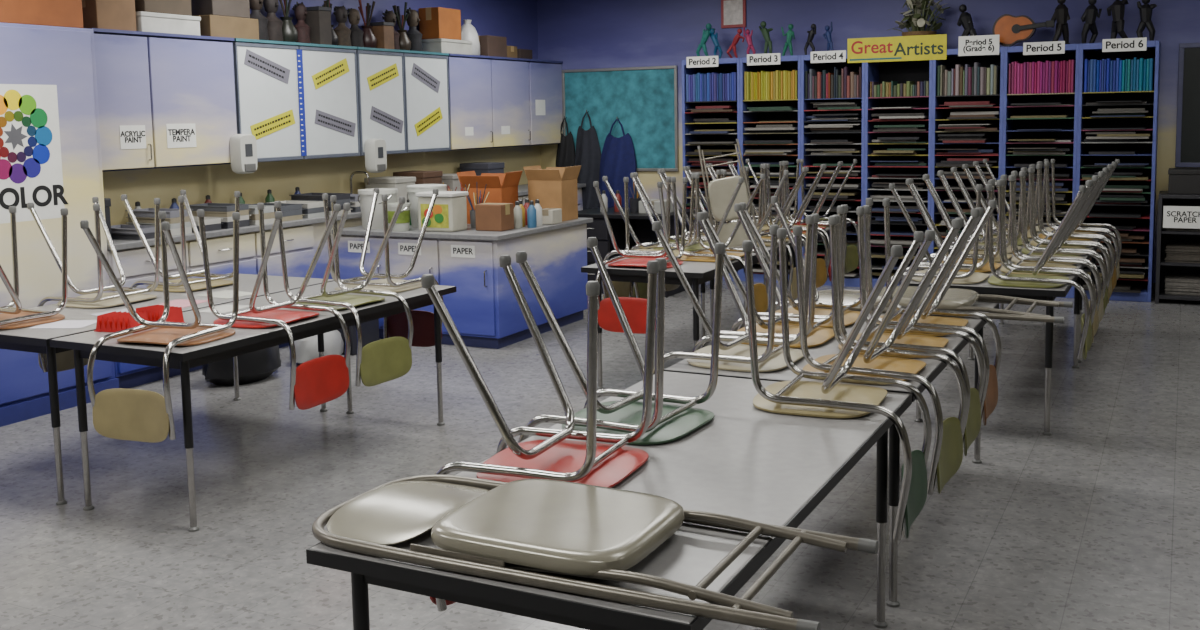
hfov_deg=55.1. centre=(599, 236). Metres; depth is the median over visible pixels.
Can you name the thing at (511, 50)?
cardboard box
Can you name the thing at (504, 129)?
note
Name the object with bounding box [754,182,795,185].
portfolio
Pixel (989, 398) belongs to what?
chair
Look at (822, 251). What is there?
portfolio
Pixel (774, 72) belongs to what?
notebook
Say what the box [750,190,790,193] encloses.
portfolio
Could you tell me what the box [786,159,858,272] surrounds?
chair
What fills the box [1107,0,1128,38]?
figurine
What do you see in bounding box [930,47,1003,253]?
shelving unit
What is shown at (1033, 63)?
notebook
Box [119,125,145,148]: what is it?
label
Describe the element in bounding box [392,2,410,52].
vase
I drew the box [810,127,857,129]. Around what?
portfolio
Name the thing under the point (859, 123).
portfolio
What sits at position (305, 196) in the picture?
tray
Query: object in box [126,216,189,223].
tray
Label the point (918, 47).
banner
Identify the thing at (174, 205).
paint bottle
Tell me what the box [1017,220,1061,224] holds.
portfolio
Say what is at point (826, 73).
notebook
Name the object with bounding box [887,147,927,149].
portfolio
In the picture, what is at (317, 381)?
chair
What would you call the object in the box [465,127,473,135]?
note
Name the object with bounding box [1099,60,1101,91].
notebook
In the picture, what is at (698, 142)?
portfolio
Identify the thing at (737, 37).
figurine
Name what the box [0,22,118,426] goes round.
closet
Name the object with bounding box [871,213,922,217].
portfolio
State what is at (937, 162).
portfolio
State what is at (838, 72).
notebook
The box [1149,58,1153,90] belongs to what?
notebook
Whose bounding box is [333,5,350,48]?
bust
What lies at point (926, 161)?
portfolio
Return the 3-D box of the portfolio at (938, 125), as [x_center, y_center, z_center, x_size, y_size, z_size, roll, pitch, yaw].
[3.234,-0.989,10.239,0.363,0.017,0.354,2,7,28]
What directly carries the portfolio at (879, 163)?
on the portfolio at (873, 165)
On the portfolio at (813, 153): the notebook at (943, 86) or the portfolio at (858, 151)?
the portfolio at (858, 151)
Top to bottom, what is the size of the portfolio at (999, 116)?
0.015 m
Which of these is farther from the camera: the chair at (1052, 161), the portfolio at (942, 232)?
the portfolio at (942, 232)
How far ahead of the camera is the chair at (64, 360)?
5.72 m
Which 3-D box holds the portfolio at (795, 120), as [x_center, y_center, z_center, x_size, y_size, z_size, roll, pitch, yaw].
[1.752,-1.109,11.012,0.360,0.006,0.354,2,7,28]
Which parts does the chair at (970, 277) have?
leg, leg, seat, leg, leg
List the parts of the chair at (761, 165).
leg, leg, leg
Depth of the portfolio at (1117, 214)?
9.63 m
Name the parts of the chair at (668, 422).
leg, leg, leg, seat, leg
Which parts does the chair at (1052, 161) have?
leg, leg, seat, leg, backrest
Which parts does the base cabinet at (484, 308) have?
door, door, door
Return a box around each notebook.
[686,74,691,101]
[688,75,690,101]
[691,75,692,101]
[693,74,695,101]
[697,73,706,100]
[700,74,701,100]
[702,74,703,100]
[704,74,706,100]
[707,73,711,100]
[709,74,711,100]
[712,73,719,100]
[714,74,716,100]
[717,74,718,100]
[720,73,726,100]
[723,74,724,100]
[725,74,726,100]
[727,73,730,100]
[730,74,731,100]
[731,72,733,100]
[734,72,736,100]
[744,72,746,99]
[746,72,749,99]
[749,72,750,99]
[751,72,754,99]
[753,73,754,99]
[755,72,756,99]
[757,72,760,99]
[759,73,760,99]
[761,71,769,99]
[763,72,764,99]
[765,72,767,99]
[768,72,770,99]
[770,72,772,99]
[773,71,775,99]
[776,70,780,99]
[779,71,780,99]
[781,71,782,98]
[783,71,785,98]
[786,71,790,98]
[788,72,790,98]
[792,70,797,98]
[795,71,797,98]
[805,71,808,98]
[809,69,817,98]
[812,76,813,98]
[814,76,816,98]
[817,72,821,98]
[822,70,831,97]
[826,73,827,97]
[828,73,833,97]
[830,75,833,97]
[834,67,841,97]
[836,70,841,97]
[838,75,841,97]
[841,69,843,97]
[844,67,852,97]
[847,76,849,97]
[850,72,858,97]
[854,74,856,97]
[857,75,858,97]
[859,67,861,97]
[870,82,871,96]
[872,82,878,96]
[874,85,876,96]
[877,85,879,96]
[882,82,885,96]
[885,82,889,96]
[891,81,897,96]
[893,85,896,96]
[897,84,899,96]
[900,83,905,96]
[903,84,905,96]
[906,81,914,96]
[917,81,919,95]
[920,82,923,95]
[924,81,925,95]
[926,81,928,95]
[937,66,940,95]
[940,65,946,95]
[942,73,944,95]
[944,70,951,95]
[947,71,951,95]
[951,69,953,94]
[953,69,955,94]
[955,64,962,94]
[959,67,964,94]
[963,70,964,94]
[965,64,971,94]
[968,67,971,94]
[972,67,973,94]
[974,62,980,94]
[977,67,979,94]
[980,67,983,94]
[984,67,987,94]
[986,68,990,94]
[990,65,996,94]
[993,66,999,93]
[1008,64,1010,93]
[1011,62,1014,93]
[1014,62,1019,93]
[1017,63,1020,93]
[1020,64,1023,93]
[1023,62,1026,93]
[1026,62,1030,93]
[1029,63,1031,93]
[1031,62,1036,93]
[1034,63,1036,93]
[1037,61,1040,92]
[1040,62,1043,92]
[1042,63,1045,92]
[1045,61,1050,92]
[1048,62,1051,92]
[1051,61,1054,92]
[1054,61,1059,92]
[1058,62,1059,92]
[1060,61,1062,92]
[1062,61,1065,92]
[1065,61,1068,92]
[1068,60,1070,92]
[1071,60,1075,92]
[1084,59,1089,91]
[1087,61,1089,91]
[1089,59,1093,91]
[1093,59,1096,91]
[1096,60,1099,91]
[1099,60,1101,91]
[1101,59,1104,91]
[1103,59,1106,91]
[1106,59,1110,91]
[1109,61,1112,91]
[1112,60,1115,91]
[1115,58,1120,91]
[1119,60,1122,91]
[1122,60,1124,90]
[1124,59,1127,90]
[1127,59,1130,90]
[1130,60,1133,90]
[1133,57,1136,90]
[1136,60,1139,90]
[1139,58,1143,90]
[1142,59,1146,90]
[1146,59,1149,90]
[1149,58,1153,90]
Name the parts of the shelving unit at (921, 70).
panel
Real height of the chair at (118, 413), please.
0.869 m
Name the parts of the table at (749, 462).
leg, leg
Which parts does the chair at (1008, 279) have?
leg, leg, seat, leg, leg, backrest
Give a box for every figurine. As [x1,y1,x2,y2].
[696,23,714,55]
[710,29,722,58]
[726,28,744,57]
[743,26,755,53]
[759,21,772,53]
[781,24,794,55]
[804,24,815,54]
[822,22,833,50]
[957,4,976,35]
[1051,0,1069,43]
[1081,0,1101,43]
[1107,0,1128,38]
[1136,0,1156,40]
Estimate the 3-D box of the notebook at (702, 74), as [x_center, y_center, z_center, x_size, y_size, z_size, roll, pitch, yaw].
[1.045,-1.462,11.257,0.022,0.265,0.208,2,7,27]
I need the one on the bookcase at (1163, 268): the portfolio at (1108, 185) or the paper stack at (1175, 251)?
the paper stack at (1175, 251)
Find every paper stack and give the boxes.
[1164,274,1199,295]
[1165,242,1199,262]
[1166,228,1199,230]
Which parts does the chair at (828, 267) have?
leg, leg, leg, leg, backrest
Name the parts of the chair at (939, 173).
leg, leg, seat, leg, leg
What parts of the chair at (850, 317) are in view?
leg, leg, seat, leg, leg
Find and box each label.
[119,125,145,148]
[166,123,196,147]
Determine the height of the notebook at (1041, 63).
0.263 m
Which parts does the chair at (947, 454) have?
leg, leg, seat, leg, leg, backrest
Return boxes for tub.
[415,191,468,231]
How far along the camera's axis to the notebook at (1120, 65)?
9.50 m
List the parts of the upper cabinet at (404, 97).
panel frame, sliding panel, paper strip, paper strip, trim, paper strip, sliding panel, panel frame, paper strip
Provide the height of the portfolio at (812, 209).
0.019 m
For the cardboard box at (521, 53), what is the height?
0.121 m
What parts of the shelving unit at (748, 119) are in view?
panel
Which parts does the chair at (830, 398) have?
leg, leg, seat, leg, leg, backrest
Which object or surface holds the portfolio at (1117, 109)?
on the portfolio at (1093, 111)
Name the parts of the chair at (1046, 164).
leg, leg, seat, leg, backrest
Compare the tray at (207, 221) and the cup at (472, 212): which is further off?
the cup at (472, 212)
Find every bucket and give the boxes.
[358,188,397,228]
[387,202,410,231]
[406,184,446,227]
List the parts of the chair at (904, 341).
leg, leg, seat, leg, leg, backrest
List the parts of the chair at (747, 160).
leg, leg, leg, leg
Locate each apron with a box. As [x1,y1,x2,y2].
[575,112,600,209]
[599,119,636,207]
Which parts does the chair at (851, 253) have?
leg, leg, leg, leg, backrest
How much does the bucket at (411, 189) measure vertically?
0.316 m
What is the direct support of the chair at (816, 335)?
on the table at (933, 368)
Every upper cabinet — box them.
[88,28,236,171]
[231,38,359,161]
[356,47,450,155]
[447,53,530,150]
[527,59,563,145]
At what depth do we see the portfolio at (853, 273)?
10.75 m
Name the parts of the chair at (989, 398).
leg, leg, seat, leg, leg, backrest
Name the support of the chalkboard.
attached to the wall at (581, 34)
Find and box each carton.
[457,171,521,223]
[475,203,513,230]
[523,165,580,221]
[542,208,561,223]
[639,199,673,213]
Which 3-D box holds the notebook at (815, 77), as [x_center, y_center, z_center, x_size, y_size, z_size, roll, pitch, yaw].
[2.048,-1.398,10.764,0.031,0.205,0.208,2,7,27]
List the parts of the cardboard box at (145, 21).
lid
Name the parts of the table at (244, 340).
leg, leg, leg, leg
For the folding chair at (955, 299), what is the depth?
5.06 m
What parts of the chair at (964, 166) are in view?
leg, leg, seat, leg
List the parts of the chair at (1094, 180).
leg, leg, seat, leg, leg, backrest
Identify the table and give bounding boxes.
[0,273,333,504]
[50,279,455,531]
[306,371,911,629]
[581,240,791,389]
[664,298,998,607]
[704,222,850,326]
[909,247,1090,435]
[966,227,1104,362]
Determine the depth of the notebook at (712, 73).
11.13 m
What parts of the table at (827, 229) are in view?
leg, leg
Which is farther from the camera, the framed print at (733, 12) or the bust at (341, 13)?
the framed print at (733, 12)
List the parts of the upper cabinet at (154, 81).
door, handle, trim, door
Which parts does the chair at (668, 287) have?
backrest, leg, leg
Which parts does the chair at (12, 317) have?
leg, leg, seat, leg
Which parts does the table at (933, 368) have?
leg, leg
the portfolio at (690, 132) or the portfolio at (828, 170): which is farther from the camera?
the portfolio at (690, 132)
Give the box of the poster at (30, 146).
[0,84,67,223]
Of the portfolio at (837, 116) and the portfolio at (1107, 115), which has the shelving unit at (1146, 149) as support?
the portfolio at (1107, 115)
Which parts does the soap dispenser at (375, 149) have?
push lever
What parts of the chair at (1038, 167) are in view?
leg, leg, seat, leg, leg, backrest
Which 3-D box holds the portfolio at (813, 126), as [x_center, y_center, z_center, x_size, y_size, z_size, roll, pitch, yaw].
[2.182,-1.038,10.769,0.455,0.020,0.354,2,7,27]
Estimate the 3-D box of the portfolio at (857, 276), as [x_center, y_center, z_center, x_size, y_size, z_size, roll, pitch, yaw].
[2.268,0.347,10.929,0.476,0.021,0.354,2,7,28]
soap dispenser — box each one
[230,134,256,173]
[365,138,386,172]
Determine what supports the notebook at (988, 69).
on the shelving unit at (940, 114)
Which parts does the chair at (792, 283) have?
leg, seat, leg, backrest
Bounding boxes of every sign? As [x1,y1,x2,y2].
[348,241,369,252]
[398,243,420,254]
[451,245,474,257]
[686,56,717,67]
[747,53,779,65]
[811,50,845,62]
[958,35,999,55]
[1023,41,1064,54]
[1102,37,1146,51]
[1163,206,1199,228]
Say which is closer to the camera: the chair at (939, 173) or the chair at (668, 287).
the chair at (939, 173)
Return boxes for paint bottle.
[134,201,141,209]
[169,198,178,208]
[205,195,211,202]
[239,192,244,203]
[265,189,274,202]
[294,187,300,193]
[514,201,522,228]
[518,200,524,226]
[524,198,528,224]
[527,200,536,227]
[534,199,541,225]
[600,190,607,211]
[614,190,621,211]
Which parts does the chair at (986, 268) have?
leg, leg, seat, leg, leg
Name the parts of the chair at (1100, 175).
leg, leg, seat, leg, leg, backrest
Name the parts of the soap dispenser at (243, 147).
push lever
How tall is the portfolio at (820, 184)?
0.022 m
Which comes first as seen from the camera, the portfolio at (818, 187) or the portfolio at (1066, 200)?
the portfolio at (1066, 200)
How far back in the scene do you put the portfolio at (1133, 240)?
9.62 m
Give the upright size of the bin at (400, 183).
0.220 m
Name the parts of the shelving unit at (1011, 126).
panel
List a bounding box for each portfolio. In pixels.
[686,108,735,109]
[687,141,736,143]
[687,151,733,153]
[687,153,736,154]
[687,161,726,161]
[689,131,736,133]
[689,157,736,160]
[690,167,737,171]
[691,109,736,111]
[691,171,737,173]
[692,162,737,165]
[694,118,736,120]
[694,129,736,130]
[695,120,736,122]
[695,149,735,151]
[696,106,736,108]
[744,139,797,142]
[744,152,797,154]
[745,127,797,129]
[745,142,797,143]
[745,150,797,151]
[745,152,789,152]
[745,164,796,165]
[746,148,797,149]
[746,161,796,163]
[747,106,797,108]
[749,108,797,110]
[749,130,797,132]
[749,178,795,182]
[750,185,793,187]
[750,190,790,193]
[753,265,789,272]
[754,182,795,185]
[754,202,797,206]
[756,124,797,127]
[756,171,795,174]
[756,174,795,176]
[756,205,797,209]
[759,120,797,121]
[804,125,861,127]
[804,195,857,197]
[805,148,860,150]
[806,115,852,117]
[806,182,860,186]
[807,119,857,120]
[807,170,854,172]
[808,123,861,125]
[808,203,860,208]
[809,174,860,176]
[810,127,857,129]
[810,141,861,143]
[811,129,861,131]
[811,139,857,141]
[811,151,860,154]
[811,197,860,199]
[811,207,856,210]
[812,113,861,115]
[812,117,861,119]
[813,102,861,104]
[813,104,861,107]
[813,162,860,165]
[813,190,860,194]
[817,249,858,255]
[818,102,852,102]
[818,107,861,109]
[818,187,860,188]
[819,216,857,221]
[820,237,856,242]
[822,172,860,175]
[823,150,860,152]
[824,169,860,171]
[828,270,858,276]
[828,275,858,277]
[846,228,855,232]
[870,159,925,161]
[870,229,925,235]
[870,237,924,244]
[871,113,928,116]
[871,193,923,197]
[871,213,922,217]
[871,218,924,223]
[871,249,917,255]
[871,255,925,258]
[872,107,919,108]
[872,118,928,119]
[872,139,924,141]
[872,151,924,154]
[872,174,921,177]
[872,183,925,184]
[872,185,925,187]
[872,206,919,211]
[872,211,919,212]
[872,269,896,275]
[873,128,928,131]
[873,149,921,152]
[873,165,927,165]
[873,180,925,183]
[873,196,927,198]
[873,199,914,200]
[873,243,919,246]
[874,124,928,127]
[875,162,927,164]
[875,219,919,220]
[876,172,927,175]
[876,217,922,219]
[877,136,925,139]
[878,127,925,128]
[879,116,928,118]
[882,141,927,142]
[882,160,927,162]
[882,262,917,269]
[884,185,927,188]
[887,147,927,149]
[889,203,927,208]
[935,148,982,149]
[935,185,984,188]
[936,162,972,163]
[936,163,997,166]
[936,174,988,175]
[938,125,987,126]
[938,126,990,128]
[938,133,991,135]
[938,138,992,139]
[938,206,995,212]
[939,104,999,105]
[939,135,989,138]
[939,229,960,234]
[941,123,995,124]
[941,159,998,162]
[942,152,998,153]
[943,139,990,142]
[943,170,995,173]
[944,101,995,104]
[944,198,997,201]
[945,127,998,130]
[946,174,998,178]
[947,116,999,118]
[947,157,993,160]
[947,212,984,213]
[948,148,997,152]
[948,214,997,218]
[949,105,997,106]
[950,111,999,114]
[950,114,999,116]
[1005,192,1067,196]
[1007,147,1060,148]
[1008,138,1057,140]
[1008,150,1063,151]
[1008,180,1066,185]
[1010,103,1063,104]
[1010,115,1070,117]
[1013,147,1072,150]
[1013,151,1069,154]
[1014,162,1070,166]
[1016,185,1065,187]
[1016,186,1070,190]
[1016,195,1067,199]
[1016,207,1064,211]
[1016,213,1065,215]
[1017,104,1074,105]
[1017,172,1072,176]
[1017,175,1071,178]
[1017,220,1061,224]
[1018,128,1064,129]
[1018,139,1073,141]
[1026,198,1070,203]
[1080,222,1136,227]
[1081,172,1140,175]
[1082,175,1135,176]
[1082,175,1148,179]
[1083,127,1146,129]
[1083,164,1145,165]
[1083,266,1143,273]
[1083,281,1131,289]
[1083,285,1142,292]
[1084,139,1139,141]
[1084,183,1150,188]
[1085,166,1129,166]
[1086,101,1148,104]
[1086,131,1136,133]
[1086,136,1150,138]
[1087,270,1145,277]
[1089,150,1136,154]
[1089,211,1141,217]
[1089,255,1145,262]
[1090,115,1146,116]
[1092,111,1148,113]
[1094,162,1148,164]
[1095,170,1143,174]
[1095,202,1141,203]
[1096,101,1144,101]
[1096,197,1149,202]
[1096,261,1141,264]
[1096,263,1142,266]
[1097,108,1144,110]
[1097,133,1151,136]
[1097,227,1132,229]
[1097,245,1137,252]
[1098,113,1146,115]
[1098,249,1141,254]
[1099,193,1144,197]
[1100,195,1147,200]
[1102,188,1142,190]
[1102,191,1141,191]
[1105,230,1130,236]
[1105,233,1146,238]
[1108,238,1131,240]
[1122,239,1141,241]
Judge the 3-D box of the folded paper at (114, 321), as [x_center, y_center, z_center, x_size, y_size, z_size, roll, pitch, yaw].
[-2.056,0.365,4.953,0.200,0.070,0.120,1,6,15]
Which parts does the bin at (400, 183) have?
lid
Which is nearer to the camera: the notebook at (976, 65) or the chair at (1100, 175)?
the chair at (1100, 175)
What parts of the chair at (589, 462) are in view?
backrest, leg, leg, leg, seat, leg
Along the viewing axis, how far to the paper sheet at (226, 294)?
5.92 m
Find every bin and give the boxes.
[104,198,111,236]
[338,319,378,354]
[364,176,415,202]
[393,171,442,183]
[441,174,460,190]
[460,162,504,175]
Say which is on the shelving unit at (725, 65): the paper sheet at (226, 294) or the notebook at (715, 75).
the notebook at (715, 75)
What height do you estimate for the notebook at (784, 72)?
0.269 m
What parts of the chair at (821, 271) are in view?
leg, leg, leg, leg, backrest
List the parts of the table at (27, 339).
leg, leg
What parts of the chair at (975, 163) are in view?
leg, leg, seat, leg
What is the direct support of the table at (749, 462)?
on the floor
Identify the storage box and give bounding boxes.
[304,6,331,47]
[364,22,393,51]
[1168,168,1199,193]
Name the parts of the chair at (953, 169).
leg, leg, seat, leg, leg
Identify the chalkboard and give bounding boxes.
[1175,43,1199,166]
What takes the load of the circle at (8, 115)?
on the poster at (30, 146)
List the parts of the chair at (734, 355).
leg, leg, seat, leg, leg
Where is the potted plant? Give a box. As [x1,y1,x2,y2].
[889,0,949,35]
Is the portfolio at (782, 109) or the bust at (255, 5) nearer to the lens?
the bust at (255, 5)
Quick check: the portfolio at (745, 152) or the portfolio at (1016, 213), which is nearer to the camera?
the portfolio at (1016, 213)
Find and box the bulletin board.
[562,65,678,170]
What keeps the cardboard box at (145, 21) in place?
on the upper cabinet at (154, 81)
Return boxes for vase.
[279,0,297,41]
[322,0,337,44]
[358,0,376,50]
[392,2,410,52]
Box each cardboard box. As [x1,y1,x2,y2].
[0,0,82,27]
[82,0,135,34]
[135,0,191,15]
[135,11,200,38]
[191,0,249,17]
[195,15,258,42]
[419,7,460,39]
[422,38,472,56]
[478,35,506,59]
[507,46,516,57]
[517,49,531,60]
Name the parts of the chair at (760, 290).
leg, leg, seat, leg, leg, backrest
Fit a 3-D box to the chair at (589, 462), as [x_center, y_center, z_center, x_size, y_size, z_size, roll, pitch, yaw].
[-0.144,0.507,2.910,0.494,0.869,0.426,2,7,23]
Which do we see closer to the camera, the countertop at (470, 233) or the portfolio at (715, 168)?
the countertop at (470, 233)
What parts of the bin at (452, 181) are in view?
lid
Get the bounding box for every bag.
[202,345,280,385]
[289,330,343,363]
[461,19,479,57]
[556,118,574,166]
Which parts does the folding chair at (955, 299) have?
backrest, seat, leg, leg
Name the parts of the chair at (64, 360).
leg, backrest, leg, seat, leg, leg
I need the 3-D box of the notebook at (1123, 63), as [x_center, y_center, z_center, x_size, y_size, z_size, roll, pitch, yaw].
[4.361,-1.340,9.574,0.019,0.256,0.208,2,7,27]
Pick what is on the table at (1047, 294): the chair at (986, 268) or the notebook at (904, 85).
the chair at (986, 268)
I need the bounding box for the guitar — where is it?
[993,14,1054,46]
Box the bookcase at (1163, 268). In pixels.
[1155,191,1199,303]
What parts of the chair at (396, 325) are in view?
leg, leg, seat, leg, leg, backrest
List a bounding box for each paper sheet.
[31,320,96,328]
[90,309,135,315]
[156,299,207,307]
[197,290,251,298]
[200,304,248,312]
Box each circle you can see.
[0,95,7,114]
[0,116,6,127]
[0,138,3,147]
[0,147,8,157]
[0,159,11,179]
[4,90,21,109]
[4,111,13,121]
[7,152,16,162]
[9,163,26,183]
[14,111,22,121]
[17,152,25,161]
[18,95,36,114]
[22,116,30,126]
[23,158,40,177]
[24,146,32,156]
[27,126,35,135]
[27,136,36,146]
[30,108,47,127]
[32,144,49,163]
[35,126,51,145]
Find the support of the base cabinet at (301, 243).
on the floor
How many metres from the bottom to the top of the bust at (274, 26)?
0.407 m
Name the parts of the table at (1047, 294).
leg, leg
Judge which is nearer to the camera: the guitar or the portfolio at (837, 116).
the guitar
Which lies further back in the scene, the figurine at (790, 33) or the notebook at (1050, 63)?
the figurine at (790, 33)
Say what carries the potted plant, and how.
on the shelving unit at (921, 70)
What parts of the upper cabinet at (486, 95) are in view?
door, trim, door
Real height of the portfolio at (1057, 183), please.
0.025 m
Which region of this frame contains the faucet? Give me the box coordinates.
[350,171,369,193]
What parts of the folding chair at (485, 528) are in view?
backrest, seat, leg, leg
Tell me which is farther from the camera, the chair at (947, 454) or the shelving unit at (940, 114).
the shelving unit at (940, 114)
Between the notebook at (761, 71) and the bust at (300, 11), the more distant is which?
the notebook at (761, 71)
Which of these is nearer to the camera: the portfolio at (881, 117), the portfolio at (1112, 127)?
the portfolio at (1112, 127)
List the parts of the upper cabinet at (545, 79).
trim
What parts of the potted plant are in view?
flower, flower, pot, flower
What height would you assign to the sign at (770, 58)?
0.105 m
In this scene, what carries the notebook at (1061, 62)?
on the shelving unit at (1011, 126)
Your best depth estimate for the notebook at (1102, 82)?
9.56 m
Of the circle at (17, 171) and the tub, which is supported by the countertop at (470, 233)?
the tub
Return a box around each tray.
[111,224,154,233]
[111,232,160,239]
[125,208,192,217]
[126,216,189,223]
[126,222,191,228]
[170,227,191,235]
[184,203,250,211]
[192,209,249,216]
[192,223,222,231]
[193,215,250,221]
[194,217,222,225]
[221,219,250,228]
[249,205,274,213]
[249,212,274,219]
[249,218,274,224]
[251,203,303,210]
[267,201,323,208]
[274,209,303,216]
[282,214,302,221]
[289,193,351,200]
[289,199,349,206]
[302,207,323,213]
[302,212,324,217]
[329,209,351,214]
[350,194,359,201]
[350,201,359,206]
[351,206,360,211]
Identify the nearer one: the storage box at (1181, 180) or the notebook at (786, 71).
the storage box at (1181, 180)
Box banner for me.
[847,34,946,62]
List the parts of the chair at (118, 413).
leg, backrest, leg, seat, leg, leg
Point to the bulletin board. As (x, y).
(644, 100)
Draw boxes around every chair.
[0,206,67,328]
[27,197,159,372]
[80,211,239,442]
[121,190,239,291]
[197,203,349,409]
[274,195,412,386]
[312,475,878,629]
[322,188,442,346]
[421,255,658,611]
[515,237,725,444]
[593,177,687,333]
[601,173,694,298]
[633,169,720,298]
[652,212,813,373]
[661,166,741,290]
[671,173,768,314]
[687,164,762,235]
[697,139,756,247]
[700,204,844,348]
[709,161,782,230]
[722,167,805,298]
[731,159,799,224]
[737,196,872,329]
[742,228,931,539]
[746,164,827,287]
[766,161,841,280]
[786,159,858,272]
[793,216,966,494]
[815,286,1072,322]
[832,207,984,455]
[863,198,1001,425]
[889,179,993,285]
[908,175,1005,272]
[922,171,1016,269]
[939,167,1025,253]
[955,164,1033,245]
[966,161,1041,237]
[977,159,1048,231]
[986,180,1094,359]
[999,175,1100,342]
[1012,171,1105,326]
[1022,168,1110,314]
[1030,164,1114,302]
[1038,162,1118,291]
[1045,159,1121,282]
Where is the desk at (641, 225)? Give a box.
[578,208,694,296]
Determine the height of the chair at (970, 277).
0.869 m
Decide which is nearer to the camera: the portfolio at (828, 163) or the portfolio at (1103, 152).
the portfolio at (1103, 152)
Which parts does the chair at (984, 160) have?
leg, leg, leg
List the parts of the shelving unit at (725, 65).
panel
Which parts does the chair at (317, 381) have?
leg, leg, seat, leg, leg, backrest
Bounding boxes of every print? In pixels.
[248,54,284,78]
[254,114,290,135]
[316,64,344,84]
[318,114,350,131]
[370,68,395,85]
[373,110,399,128]
[414,67,436,87]
[417,111,439,131]
[721,0,745,27]
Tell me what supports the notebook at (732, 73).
on the shelving unit at (725, 65)
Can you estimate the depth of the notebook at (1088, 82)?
9.62 m
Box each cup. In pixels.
[464,182,488,227]
[470,210,475,227]
[629,180,640,212]
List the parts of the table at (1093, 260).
leg, leg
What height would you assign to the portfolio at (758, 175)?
0.019 m
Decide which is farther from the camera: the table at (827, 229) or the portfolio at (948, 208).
the portfolio at (948, 208)
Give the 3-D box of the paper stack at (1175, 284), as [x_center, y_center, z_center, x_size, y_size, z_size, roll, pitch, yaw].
[4.878,0.397,9.577,0.315,0.132,0.315,2,7,27]
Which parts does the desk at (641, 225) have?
drawer, drawer, drawer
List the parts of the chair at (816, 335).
leg, leg, seat, leg, leg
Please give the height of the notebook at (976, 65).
0.280 m
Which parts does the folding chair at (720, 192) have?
leg, seat, backrest, leg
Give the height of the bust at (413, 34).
0.418 m
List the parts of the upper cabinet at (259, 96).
paper strip, panel frame, sliding panel, paper strip, trim, ruler strip, panel frame, sliding panel, paper strip, paper strip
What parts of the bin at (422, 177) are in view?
lid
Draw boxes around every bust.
[249,0,268,43]
[263,0,282,44]
[292,2,310,46]
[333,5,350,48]
[348,8,363,49]
[382,9,399,49]
[406,7,422,53]
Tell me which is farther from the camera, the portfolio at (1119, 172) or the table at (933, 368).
the portfolio at (1119, 172)
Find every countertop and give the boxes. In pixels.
[107,183,585,250]
[331,217,592,240]
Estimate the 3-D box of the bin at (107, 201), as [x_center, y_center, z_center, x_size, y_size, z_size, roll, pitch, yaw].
[-3.192,-0.107,7.105,0.332,0.260,0.152,2,7,27]
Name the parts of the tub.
label panel, lid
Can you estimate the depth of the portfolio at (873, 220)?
10.45 m
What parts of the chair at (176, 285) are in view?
leg, leg, seat, leg, leg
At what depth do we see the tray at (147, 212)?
7.41 m
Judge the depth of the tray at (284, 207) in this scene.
8.35 m
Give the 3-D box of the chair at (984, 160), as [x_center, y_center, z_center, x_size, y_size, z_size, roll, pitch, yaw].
[2.989,-0.128,8.414,0.494,0.869,0.426,2,7,27]
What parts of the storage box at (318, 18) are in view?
lid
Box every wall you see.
[102,0,540,225]
[537,0,1199,282]
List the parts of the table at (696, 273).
leg, leg, leg, leg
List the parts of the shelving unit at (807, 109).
panel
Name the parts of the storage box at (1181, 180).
lid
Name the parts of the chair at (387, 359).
leg, leg, seat, leg, leg, backrest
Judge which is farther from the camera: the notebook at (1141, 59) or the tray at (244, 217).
the notebook at (1141, 59)
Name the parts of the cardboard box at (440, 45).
lid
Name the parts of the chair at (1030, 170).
leg, leg, seat, leg, leg, backrest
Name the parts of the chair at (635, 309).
leg, backrest, leg, seat, leg, leg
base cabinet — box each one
[107,188,582,388]
[338,224,587,348]
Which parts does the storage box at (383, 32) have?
lid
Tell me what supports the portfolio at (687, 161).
on the portfolio
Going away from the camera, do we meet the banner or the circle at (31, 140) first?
the circle at (31, 140)
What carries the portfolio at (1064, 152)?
on the shelving unit at (1011, 126)
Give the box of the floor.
[0,280,1199,629]
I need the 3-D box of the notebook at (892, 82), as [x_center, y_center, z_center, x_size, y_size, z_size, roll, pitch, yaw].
[2.673,-1.343,10.440,0.015,0.142,0.208,2,7,27]
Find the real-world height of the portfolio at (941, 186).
0.013 m
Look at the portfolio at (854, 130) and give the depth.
10.66 m
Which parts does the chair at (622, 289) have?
backrest, leg, leg, leg, seat, leg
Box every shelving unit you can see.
[682,58,740,280]
[740,55,800,282]
[801,53,864,286]
[864,60,932,287]
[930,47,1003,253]
[1002,44,1079,297]
[1073,40,1160,301]
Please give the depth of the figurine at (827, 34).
10.73 m
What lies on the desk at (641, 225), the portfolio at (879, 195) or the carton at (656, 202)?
the carton at (656, 202)
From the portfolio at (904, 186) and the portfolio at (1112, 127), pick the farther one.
the portfolio at (904, 186)
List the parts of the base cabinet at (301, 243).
drawer, door, drawer, door, drawer, door, drawer, drawer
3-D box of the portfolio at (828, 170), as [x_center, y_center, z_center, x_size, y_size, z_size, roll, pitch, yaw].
[2.311,-0.626,10.801,0.360,0.014,0.354,2,7,28]
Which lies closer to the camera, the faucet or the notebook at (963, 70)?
the faucet
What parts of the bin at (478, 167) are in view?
lid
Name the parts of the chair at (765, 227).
leg, leg, leg, seat, leg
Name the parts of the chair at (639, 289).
backrest, leg, leg, seat, leg, leg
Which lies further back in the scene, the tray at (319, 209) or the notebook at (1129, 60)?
the notebook at (1129, 60)
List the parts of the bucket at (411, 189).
lid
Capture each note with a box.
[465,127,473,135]
[501,126,509,133]
[535,100,544,114]
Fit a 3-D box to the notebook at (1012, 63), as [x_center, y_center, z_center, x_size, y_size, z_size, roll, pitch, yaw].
[3.594,-1.377,9.976,0.027,0.273,0.208,2,7,27]

